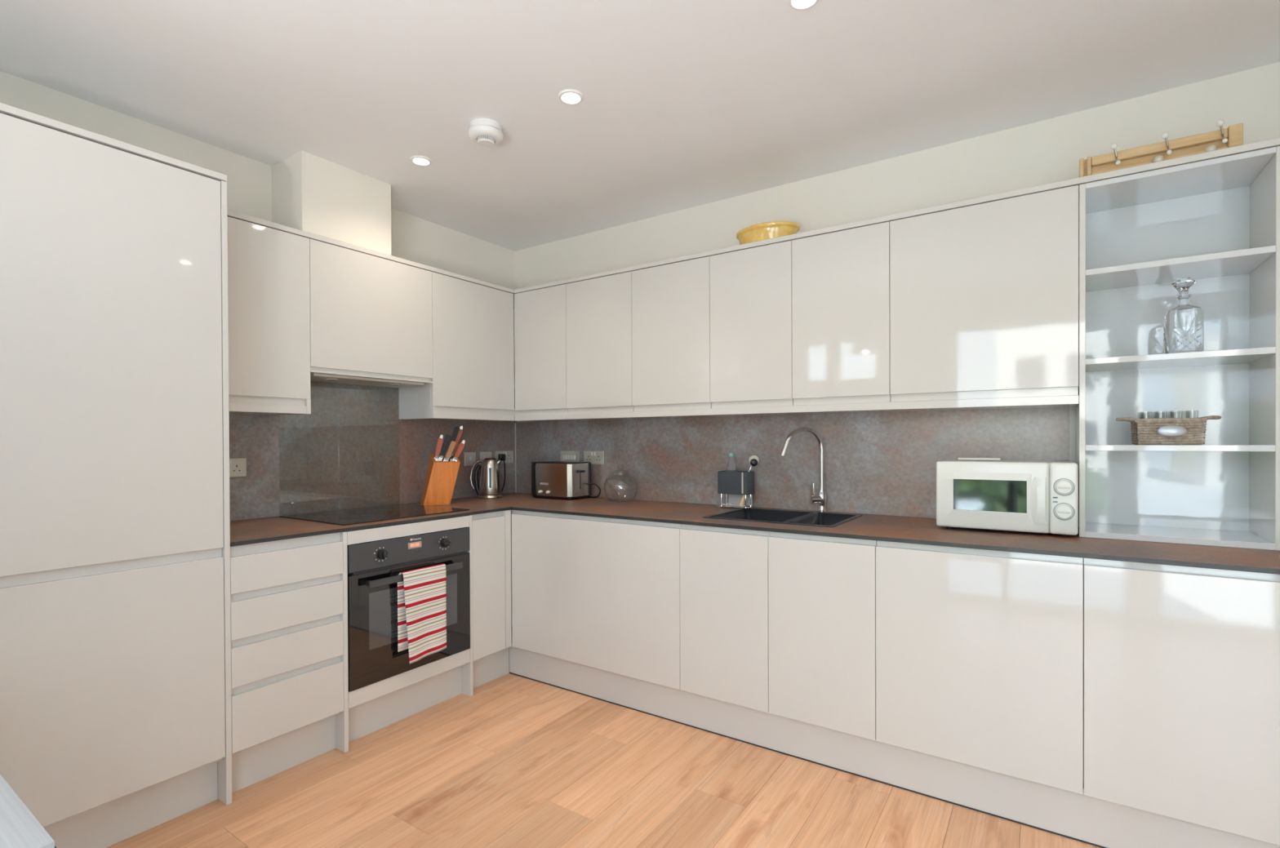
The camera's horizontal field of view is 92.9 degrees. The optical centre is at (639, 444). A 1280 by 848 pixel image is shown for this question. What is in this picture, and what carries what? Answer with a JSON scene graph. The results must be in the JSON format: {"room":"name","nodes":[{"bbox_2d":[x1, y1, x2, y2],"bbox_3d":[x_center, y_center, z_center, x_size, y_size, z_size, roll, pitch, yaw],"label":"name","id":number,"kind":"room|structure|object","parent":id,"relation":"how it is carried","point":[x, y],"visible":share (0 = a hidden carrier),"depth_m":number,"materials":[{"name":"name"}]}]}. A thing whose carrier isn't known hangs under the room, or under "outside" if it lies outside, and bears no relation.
{"room":"kitchen","nodes":[
{"label":"kitchen","id":0,"kind":"room"},
{"bbox_2d":[0,71,515,611],"bbox_3d":[-1.895,-0.028,2.656,0.120,2.527,3.840,0,0,34],"label":"wall","id":1,"kind":"structure","parent":0,"point":[249,181],"depth_m":2.71,"materials":[{"name":"white paint"}]},
{"bbox_2d":[227,216,311,415],"bbox_3d":[-1.695,-0.516,2.557,0.297,0.768,0.460,0,0,34],"label":"upper cabinet","id":2,"kind":"object","parent":1,"relation":"attached to","point":[268,295],"visible":0.58,"depth_m":2.52,"materials":[{"name":"white"}]},
{"bbox_2d":[282,386,397,515],"bbox_3d":[-1.502,-0.012,3.098,0.012,0.683,0.635,0,0,34],"label":"backsplash","id":3,"kind":"structure","parent":1,"relation":"attached to","point":[292,503],"depth_m":3.03,"materials":[{"name":"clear glass"}]},
{"bbox_2d":[310,373,424,387],"bbox_3d":[-1.393,-0.313,3.018,0.249,0.016,0.578,0,0,34],"label":"hood","id":4,"kind":"object","parent":1,"relation":"attached to","point":[317,377],"visible":0.94,"depth_m":2.98,"materials":[{"name":"silver metal"}]},
{"bbox_2d":[309,239,432,383],"bbox_3d":[-1.393,-0.613,3.016,0.308,0.584,0.637,0,0,34],"label":"upper cabinet","id":5,"kind":"object","parent":1,"relation":"attached to","point":[371,317],"visible":0.75,"depth_m":2.89,"materials":[{"name":"white laminate"}]},
{"bbox_2d":[226,209,513,293],"bbox_3d":[-1.360,-0.920,3.067,0.309,0.022,1.686,0,0,34],"label":"panel","id":6,"kind":"object","parent":5,"relation":"on","point":[230,214],"visible":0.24,"depth_m":2.84,"materials":[{"name":"white laminate"}]},
{"bbox_2d":[229,381,516,520],"bbox_3d":[-1.392,-0.020,3.284,0.011,0.700,1.997,0,0,34],"label":"panel","id":7,"kind":"object","parent":1,"relation":"attached to","point":[353,449],"visible":0.43,"depth_m":3.10,"materials":[{"name":"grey stone"}]},
{"bbox_2d":[229,457,246,477],"bbox_3d":[-1.800,0.102,2.657,0.012,0.083,0.149,0,0,34],"label":"wall socket","id":8,"kind":"object","parent":7,"relation":"attached to","point":[237,466],"visible":0.45,"depth_m":2.69,"materials":[{"name":"white plastic"}]},
{"bbox_2d":[463,452,475,466],"bbox_3d":[-1.051,0.089,3.771,0.012,0.084,0.089,0,0,34],"label":"wall switch","id":9,"kind":"object","parent":7,"relation":"attached to","point":[469,458],"visible":0.88,"depth_m":3.76,"materials":[{"name":"white plastic"}]},
{"bbox_2d":[480,451,491,465],"bbox_3d":[-0.979,0.086,3.878,0.012,0.084,0.095,0,0,34],"label":"wall switch","id":10,"kind":"object","parent":7,"relation":"attached to","point":[483,455],"visible":0.56,"depth_m":3.86,"materials":[{"name":"white plastic"}]},
{"bbox_2d":[494,450,513,463],"bbox_3d":[-0.891,0.082,4.009,0.012,0.082,0.157,0,0,34],"label":"wall socket","id":11,"kind":"object","parent":7,"relation":"attached to","point":[508,454],"visible":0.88,"depth_m":4.03,"materials":[{"name":"white plastic"}]},
{"bbox_2d":[398,271,515,422],"bbox_3d":[-1.040,-0.525,3.531,0.297,0.768,0.610,0,0,34],"label":"upper cabinet","id":12,"kind":"object","parent":1,"relation":"attached to","point":[473,380],"visible":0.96,"depth_m":3.38,"materials":[{"name":"white laminate"}]},
{"bbox_2d":[271,150,391,255],"bbox_3d":[-1.474,-1.113,2.930,0.270,0.362,0.437,0,0,34],"label":"cover","id":13,"kind":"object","parent":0,"point":[311,193],"depth_m":2.80,"materials":[{"name":"white paint"}]},
{"bbox_2d":[106,673,1101,847],"bbox_3d":[-0.097,1.286,1.459,4.440,0.100,3.840,0,0,34],"label":"floor","id":14,"kind":"structure","parent":0,"point":[518,762],"depth_m":2.13,"materials":[{"name":"brown wood"}]},
{"bbox_2d":[0,774,56,847],"bbox_3d":[-1.332,0.871,0.751,1.039,0.750,0.692,0,0,34],"label":"dining table","id":15,"kind":"object","parent":14,"relation":"on","point":[19,828],"visible":1,"depth_m":0.79,"materials":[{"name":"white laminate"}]},
{"bbox_2d":[0,102,226,847],"bbox_3d":[-1.868,0.159,2.003,0.654,2.162,0.662,0,0,34],"label":"tall cabinet","id":16,"kind":"object","parent":14,"relation":"on","point":[113,708],"depth_m":1.83,"materials":[{"name":"white"}]},
{"bbox_2d":[217,180,232,804],"bbox_3d":[-1.683,0.168,2.266,0.641,2.138,0.018,0,0,34],"label":"end panel","id":17,"kind":"object","parent":14,"relation":"on","point":[224,766],"visible":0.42,"depth_m":2.09,"materials":[{"name":"white paint"}]},
{"bbox_2d":[230,532,343,793],"bbox_3d":[-1.555,0.793,2.441,0.624,0.885,0.404,0,0,34],"label":"drawer unit","id":18,"kind":"object","parent":14,"relation":"on","point":[286,595],"visible":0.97,"depth_m":2.26,"materials":[{"name":"white laminate"}]},
{"bbox_2d":[335,531,348,752],"bbox_3d":[-1.445,0.792,2.620,0.641,0.885,0.018,0,0,34],"label":"end panel","id":19,"kind":"object","parent":14,"relation":"on","point":[341,718],"visible":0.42,"depth_m":2.44,"materials":[{"name":"white paint"}]},
{"bbox_2d":[346,515,470,742],"bbox_3d":[-1.259,0.790,2.881,0.624,0.884,0.621,0,0,34],"label":"housing","id":20,"kind":"object","parent":14,"relation":"on","point":[374,707],"visible":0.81,"depth_m":2.70,"materials":[{"name":"white"}]},
{"bbox_2d":[346,527,470,691],"bbox_3d":[-1.218,0.699,2.852,0.624,0.590,0.615,0,0,34],"label":"oven","id":21,"kind":"object","parent":20,"relation":"in","point":[374,567],"visible":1,"depth_m":2.60,"materials":[{"name":"black glass"}]},
{"bbox_2d":[397,563,446,663],"bbox_3d":[-0.955,0.742,2.686,0.040,0.395,0.230,0,0,34],"label":"tea towel","id":22,"kind":"object","parent":21,"relation":"hanging from","point":[422,592],"visible":1,"depth_m":2.67,"materials":[{"name":"fabric"}]},
{"bbox_2d":[461,515,473,696],"bbox_3d":[-1.088,0.787,3.150,0.641,0.885,0.018,0,0,34],"label":"end panel","id":23,"kind":"object","parent":14,"relation":"on","point":[467,671],"visible":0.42,"depth_m":2.97,"materials":[{"name":"white paint"}]},
{"bbox_2d":[471,510,511,688],"bbox_3d":[-0.992,0.786,3.279,0.624,0.885,0.302,0,0,34],"label":"base cabinet","id":24,"kind":"object","parent":14,"relation":"on","point":[491,531],"visible":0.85,"depth_m":3.09,"materials":[{"name":"white"}]},
{"bbox_2d":[509,646,1279,847],"bbox_3d":[0.801,1.144,2.270,3.608,0.166,0.019,0,0,34],"label":"board","id":25,"kind":"object","parent":14,"relation":"on","point":[1103,824],"visible":0.83,"depth_m":2.17,"materials":[{"name":"white paint"}]},
{"bbox_2d":[511,510,681,689],"bbox_3d":[-0.078,0.699,3.183,1.038,0.717,0.649,0,0,34],"label":"base cabinet","id":26,"kind":"object","parent":25,"relation":"on","point":[603,593],"visible":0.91,"depth_m":2.87,"materials":[{"name":"white laminate"}]},
{"bbox_2d":[230,492,1279,574],"bbox_3d":[0.347,0.337,2.110,4.186,0.014,1.985,0,0,34],"label":"countertop","id":27,"kind":"structure","parent":26,"relation":"on","point":[900,529],"depth_m":2.33,"materials":[{"name":"brown laminate"}]},
{"bbox_2d":[279,503,469,525],"bbox_3d":[-1.258,0.329,2.929,0.533,0.005,0.657,0,0,34],"label":"cooktop","id":28,"kind":"object","parent":27,"relation":"in","point":[376,513],"visible":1,"depth_m":2.87,"materials":[{"name":"black glass"}]},
{"bbox_2d":[420,453,460,505],"bbox_3d":[-1.113,0.191,3.392,0.195,0.274,0.163,0,0,-26],"label":"knife block","id":29,"kind":"object","parent":27,"relation":"on","point":[441,477],"visible":0.94,"depth_m":3.33,"materials":[{"name":"orange wood"}]},
{"bbox_2d":[434,435,443,461],"bbox_3d":[-1.124,0.036,3.384,0.062,0.183,0.020,0,0,-26],"label":"knife","id":30,"kind":"object","parent":29,"relation":"in","point":[440,441],"visible":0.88,"depth_m":3.38,"materials":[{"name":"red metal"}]},
{"bbox_2d":[438,434,450,461],"bbox_3d":[-1.099,0.033,3.409,0.079,0.182,0.020,0,0,-26],"label":"knife","id":31,"kind":"object","parent":29,"relation":"in","point":[447,437],"visible":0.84,"depth_m":3.40,"materials":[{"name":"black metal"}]},
{"bbox_2d":[443,440,456,461],"bbox_3d":[-1.062,0.057,3.378,0.084,0.157,0.020,0,0,-26],"label":"knife","id":32,"kind":"object","parent":29,"relation":"in","point":[452,444],"visible":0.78,"depth_m":3.38,"materials":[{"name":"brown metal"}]},
{"bbox_2d":[444,426,459,458],"bbox_3d":[-1.065,0.010,3.432,0.097,0.226,0.020,0,0,-26],"label":"knife","id":33,"kind":"object","parent":29,"relation":"in","point":[455,431],"visible":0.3,"depth_m":3.43,"materials":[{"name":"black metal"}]},
{"bbox_2d":[448,426,462,461],"bbox_3d":[-1.057,0.003,3.475,0.094,0.221,0.020,0,0,-26],"label":"knife","id":34,"kind":"object","parent":29,"relation":"in","point":[460,431],"visible":0.62,"depth_m":3.47,"materials":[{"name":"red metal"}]},
{"bbox_2d":[452,440,465,461],"bbox_3d":[-1.024,0.053,3.415,0.088,0.158,0.020,0,0,-26],"label":"knife","id":35,"kind":"object","parent":29,"relation":"in","point":[461,445],"visible":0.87,"depth_m":3.41,"materials":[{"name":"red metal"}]},
{"bbox_2d":[469,453,505,498],"bbox_3d":[-0.891,0.193,3.810,0.189,0.262,0.329,0,0,27],"label":"kettle","id":36,"kind":"object","parent":27,"relation":"on","point":[489,486],"visible":1,"depth_m":3.68,"materials":[{"name":"silver metal"}]},
{"bbox_2d":[531,461,600,500],"bbox_3d":[-0.449,0.215,3.679,0.393,0.219,0.231,0,0,34],"label":"toaster","id":37,"kind":"object","parent":27,"relation":"on","point":[565,480],"visible":1,"depth_m":3.61,"materials":[{"name":"silver metal"}]},
{"bbox_2d":[603,467,637,502],"bbox_3d":[-0.110,0.218,3.486,0.194,0.210,0.194,0,0,34],"label":"glass jar","id":38,"kind":"object","parent":27,"relation":"on","point":[617,468],"visible":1,"depth_m":3.48,"materials":[{"name":"clear glass"}]},
{"bbox_2d":[715,471,755,509],"bbox_3d":[0.490,0.230,3.111,0.173,0.186,0.097,0,0,34],"label":"sink caddy","id":39,"kind":"object","parent":27,"relation":"on","point":[737,484],"visible":0.94,"depth_m":3.08,"materials":[{"name":"grey plastic"}]},
{"bbox_2d":[725,452,737,471],"bbox_3d":[0.472,0.143,3.124,0.060,0.207,0.060,0,0,34],"label":"soap bottle","id":40,"kind":"object","parent":39,"relation":"in","point":[731,467],"visible":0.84,"depth_m":3.11,"materials":[{"name":"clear plastic"}]},
{"bbox_2d":[739,455,759,506],"bbox_3d":[0.547,0.183,3.053,0.098,0.261,0.044,0,0,18],"label":"dish brush","id":41,"kind":"object","parent":39,"relation":"in","point":[753,460],"visible":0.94,"depth_m":3.05,"materials":[{"name":"beige plastic"}]},
{"bbox_2d":[715,505,755,508],"bbox_3d":[0.490,0.316,3.111,0.173,0.004,0.097,0,0,34],"label":"drip tray","id":42,"kind":"object","parent":27,"relation":"on","point":[719,506],"depth_m":3.09,"materials":[{"name":"silver metal"}]},
{"bbox_2d":[702,507,862,527],"bbox_3d":[0.647,0.390,2.744,0.578,0.142,0.453,0,0,34],"label":"sink","id":43,"kind":"object","parent":27,"relation":"in","point":[752,514],"visible":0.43,"depth_m":2.84,"materials":[{"name":"grey"}]},
{"bbox_2d":[780,426,827,512],"bbox_3d":[0.770,0.121,2.872,0.264,0.406,0.054,0,0,-20],"label":"mixer tap","id":44,"kind":"object","parent":27,"relation":"on","point":[820,499],"visible":1,"depth_m":2.89,"materials":[{"name":"silver metal"}]},
{"bbox_2d":[936,459,1078,537],"bbox_3d":[1.407,0.193,2.340,0.444,0.262,0.344,0,0,34],"label":"microwave oven","id":45,"kind":"object","parent":27,"relation":"on","point":[1036,496],"visible":1,"depth_m":2.20,"materials":[{"name":"white plastic"}]},
{"bbox_2d":[957,457,1001,460],"bbox_3d":[1.365,0.057,2.442,0.148,0.009,0.080,0,0,34],"label":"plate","id":46,"kind":"object","parent":45,"relation":"on","point":[960,458],"visible":1,"depth_m":2.42,"materials":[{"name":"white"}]},
{"bbox_2d":[1075,146,1279,551],"bbox_3d":[1.840,-0.295,2.124,0.507,1.236,0.310,0,0,34],"label":"shelf unit","id":47,"kind":"object","parent":27,"relation":"on","point":[1215,223],"visible":0.97,"depth_m":2.16,"materials":[{"name":"white paint"}]},
{"bbox_2d":[512,137,1279,308],"bbox_3d":[0.559,-0.927,2.981,3.590,0.022,0.311,0,0,34],"label":"trim","id":48,"kind":"structure","parent":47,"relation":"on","point":[1272,143],"depth_m":2.35,"materials":[{"name":"white paint"}]},
{"bbox_2d":[736,221,799,244],"bbox_3d":[0.614,-0.984,2.925,0.310,0.092,0.223,0,0,34],"label":"ceramic bowl","id":49,"kind":"object","parent":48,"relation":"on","point":[767,230],"visible":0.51,"depth_m":2.83,"materials":[{"name":"yellow ceramic"}]},
{"bbox_2d":[1079,120,1243,177],"bbox_3d":[1.763,-0.994,2.075,0.426,0.111,0.066,0,0,34],"label":"hook rail","id":50,"kind":"object","parent":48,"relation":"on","point":[1233,135],"visible":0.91,"depth_m":2.06,"materials":[{"name":"brown wood"}]},
{"bbox_2d":[1115,415,1221,444],"bbox_3d":[1.808,-0.048,2.087,0.276,0.096,0.160,0,0,34],"label":"wicker basket","id":51,"kind":"object","parent":47,"relation":"on","point":[1162,433],"visible":1,"depth_m":2.03,"materials":[{"name":"brown wicker"}]},
{"bbox_2d":[1163,277,1204,354],"bbox_3d":[1.835,-0.432,2.054,0.093,0.262,0.093,0,0,34],"label":"decanter","id":52,"kind":"object","parent":47,"relation":"on","point":[1184,325],"visible":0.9,"depth_m":2.03,"materials":[{"name":"clear glass"}]},
{"bbox_2d":[680,524,769,712],"bbox_3d":[0.520,0.699,2.781,0.400,0.717,0.649,0,0,34],"label":"base cabinet","id":53,"kind":"object","parent":25,"relation":"on","point":[724,571],"visible":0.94,"depth_m":2.50,"materials":[{"name":"white"}]},
{"bbox_2d":[768,531,876,740],"bbox_3d":[0.855,0.699,2.556,0.403,0.717,0.649,0,0,34],"label":"base cabinet","id":54,"kind":"object","parent":25,"relation":"on","point":[822,589],"visible":0.94,"depth_m":2.28,"materials":[{"name":"white laminate"}]},
{"bbox_2d":[875,540,1083,794],"bbox_3d":[1.273,0.699,2.275,0.599,0.717,0.649,0,0,34],"label":"base cabinet","id":55,"kind":"object","parent":25,"relation":"on","point":[980,652],"visible":0.94,"depth_m":1.99,"materials":[{"name":"white"}]},
{"bbox_2d":[1083,558,1279,845],"bbox_3d":[1.771,0.699,1.940,0.598,0.717,0.649,0,0,34],"label":"base cabinet","id":56,"kind":"object","parent":25,"relation":"on","point":[1181,664],"visible":0.91,"depth_m":1.71,"materials":[{"name":"white"}]},
{"bbox_2d":[0,0,1279,251],"bbox_3d":[-0.107,-1.351,1.443,4.440,0.120,3.840,0,0,34],"label":"ceiling","id":57,"kind":"structure","parent":0,"point":[685,104],"depth_m":2.14,"materials":[{"name":"white paint"}]},
{"bbox_2d":[409,155,431,165],"bbox_3d":[-0.996,-1.292,2.771,0.094,0.016,0.094,0,0,34],"label":"recessed light","id":58,"kind":"object","parent":57,"relation":"in","point":[420,160],"visible":1,"depth_m":2.76,"materials":[{"name":"white plastic"}]},
{"bbox_2d":[468,118,503,147],"bbox_3d":[-0.626,-1.258,2.477,0.138,0.074,0.138,0,0,34],"label":"smoke detector","id":59,"kind":"object","parent":57,"relation":"attached to","point":[485,132],"visible":1,"depth_m":2.44,"materials":[{"name":"white plastic"}]},
{"bbox_2d":[558,88,583,104],"bbox_3d":[-0.256,-1.292,2.264,0.094,0.016,0.094,0,0,34],"label":"recessed light","id":60,"kind":"object","parent":57,"relation":"in","point":[569,96],"visible":1,"depth_m":2.25,"materials":[{"name":"white plastic"}]},
{"bbox_2d":[787,0,818,10],"bbox_3d":[0.476,-1.291,1.762,0.094,0.016,0.094,0,0,34],"label":"recessed light","id":61,"kind":"object","parent":57,"relation":"in","point":[800,5],"visible":1,"depth_m":1.78,"materials":[{"name":"white plastic"}]},
{"bbox_2d":[514,62,1279,518],"bbox_3d":[0.936,-0.041,2.995,4.200,2.527,0.120,0,0,34],"label":"wall","id":62,"kind":"structure","parent":0,"point":[1048,151],"depth_m":2.67,"materials":[{"name":"white paint"}]},
{"bbox_2d":[515,422,516,492],"bbox_3d":[-0.836,0.088,4.096,0.006,0.468,0.006,0,0,34],"label":"trim","id":63,"kind":"structure","parent":62,"relation":"attached to","point":[515,423],"depth_m":4.09,"materials":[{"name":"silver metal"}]},
{"bbox_2d":[514,284,568,416],"bbox_3d":[-0.513,-0.538,3.697,0.431,0.748,0.298,0,0,34],"label":"upper cabinet","id":64,"kind":"object","parent":62,"relation":"attached to","point":[540,314],"visible":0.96,"depth_m":3.56,"materials":[{"name":"white"}]},
{"bbox_2d":[566,271,634,413],"bbox_3d":[-0.146,-0.538,3.450,0.450,0.748,0.298,0,0,34],"label":"upper cabinet","id":65,"kind":"object","parent":62,"relation":"attached to","point":[599,309],"visible":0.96,"depth_m":3.32,"materials":[{"name":"white laminate"}]},
{"bbox_2d":[631,256,711,411],"bbox_3d":[0.232,-0.538,3.196,0.456,0.748,0.298,0,0,34],"label":"upper cabinet","id":66,"kind":"object","parent":62,"relation":"attached to","point":[671,302],"visible":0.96,"depth_m":3.07,"materials":[{"name":"white"}]},
{"bbox_2d":[709,240,793,408],"bbox_3d":[0.592,-0.538,2.954,0.408,0.748,0.298,0,0,34],"label":"upper cabinet","id":67,"kind":"object","parent":62,"relation":"attached to","point":[750,290],"visible":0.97,"depth_m":2.82,"materials":[{"name":"white laminate"}]},
{"bbox_2d":[515,407,1069,518],"bbox_3d":[0.432,0.086,3.254,3.050,0.472,0.011,0,0,34],"label":"panel","id":68,"kind":"object","parent":62,"relation":"attached to","point":[881,464],"visible":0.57,"depth_m":3.00,"materials":[{"name":"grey stone"}]},
{"bbox_2d":[560,450,578,462],"bbox_3d":[-0.442,0.079,3.828,0.148,0.080,0.012,0,0,34],"label":"wall switch","id":69,"kind":"object","parent":68,"relation":"attached to","point":[566,455],"visible":0.84,"depth_m":3.82,"materials":[{"name":"white plastic"}]},
{"bbox_2d":[583,450,604,464],"bbox_3d":[-0.282,0.079,3.720,0.151,0.080,0.012,0,0,34],"label":"wall socket","id":70,"kind":"object","parent":68,"relation":"attached to","point":[596,457],"visible":0.91,"depth_m":3.71,"materials":[{"name":"white plastic"}]},
{"bbox_2d":[791,222,891,405],"bbox_3d":[0.933,-0.538,2.725,0.411,0.748,0.298,0,0,34],"label":"upper cabinet","id":71,"kind":"object","parent":62,"relation":"attached to","point":[841,279],"visible":0.96,"depth_m":2.60,"materials":[{"name":"white"}]},
{"bbox_2d":[889,185,1078,402],"bbox_3d":[1.365,-0.538,2.435,0.626,0.748,0.298,0,0,34],"label":"upper cabinet","id":72,"kind":"object","parent":62,"relation":"attached to","point":[984,297],"visible":0.98,"depth_m":2.29,"materials":[{"name":"white"}]},
{"bbox_2d":[515,395,1079,422],"bbox_3d":[0.471,-0.160,3.028,2.772,0.031,0.281,0,0,34],"label":"trim","id":73,"kind":"structure","parent":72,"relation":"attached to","point":[1072,401],"depth_m":2.66,"materials":[{"name":"white paint"}]},
{"bbox_2d":[1069,407,1075,462],"bbox_3d":[1.706,0.089,2.397,0.020,0.468,0.014,0,0,34],"label":"trim","id":74,"kind":"structure","parent":62,"relation":"attached to","point":[1073,410],"depth_m":2.39,"materials":[{"name":"white"}]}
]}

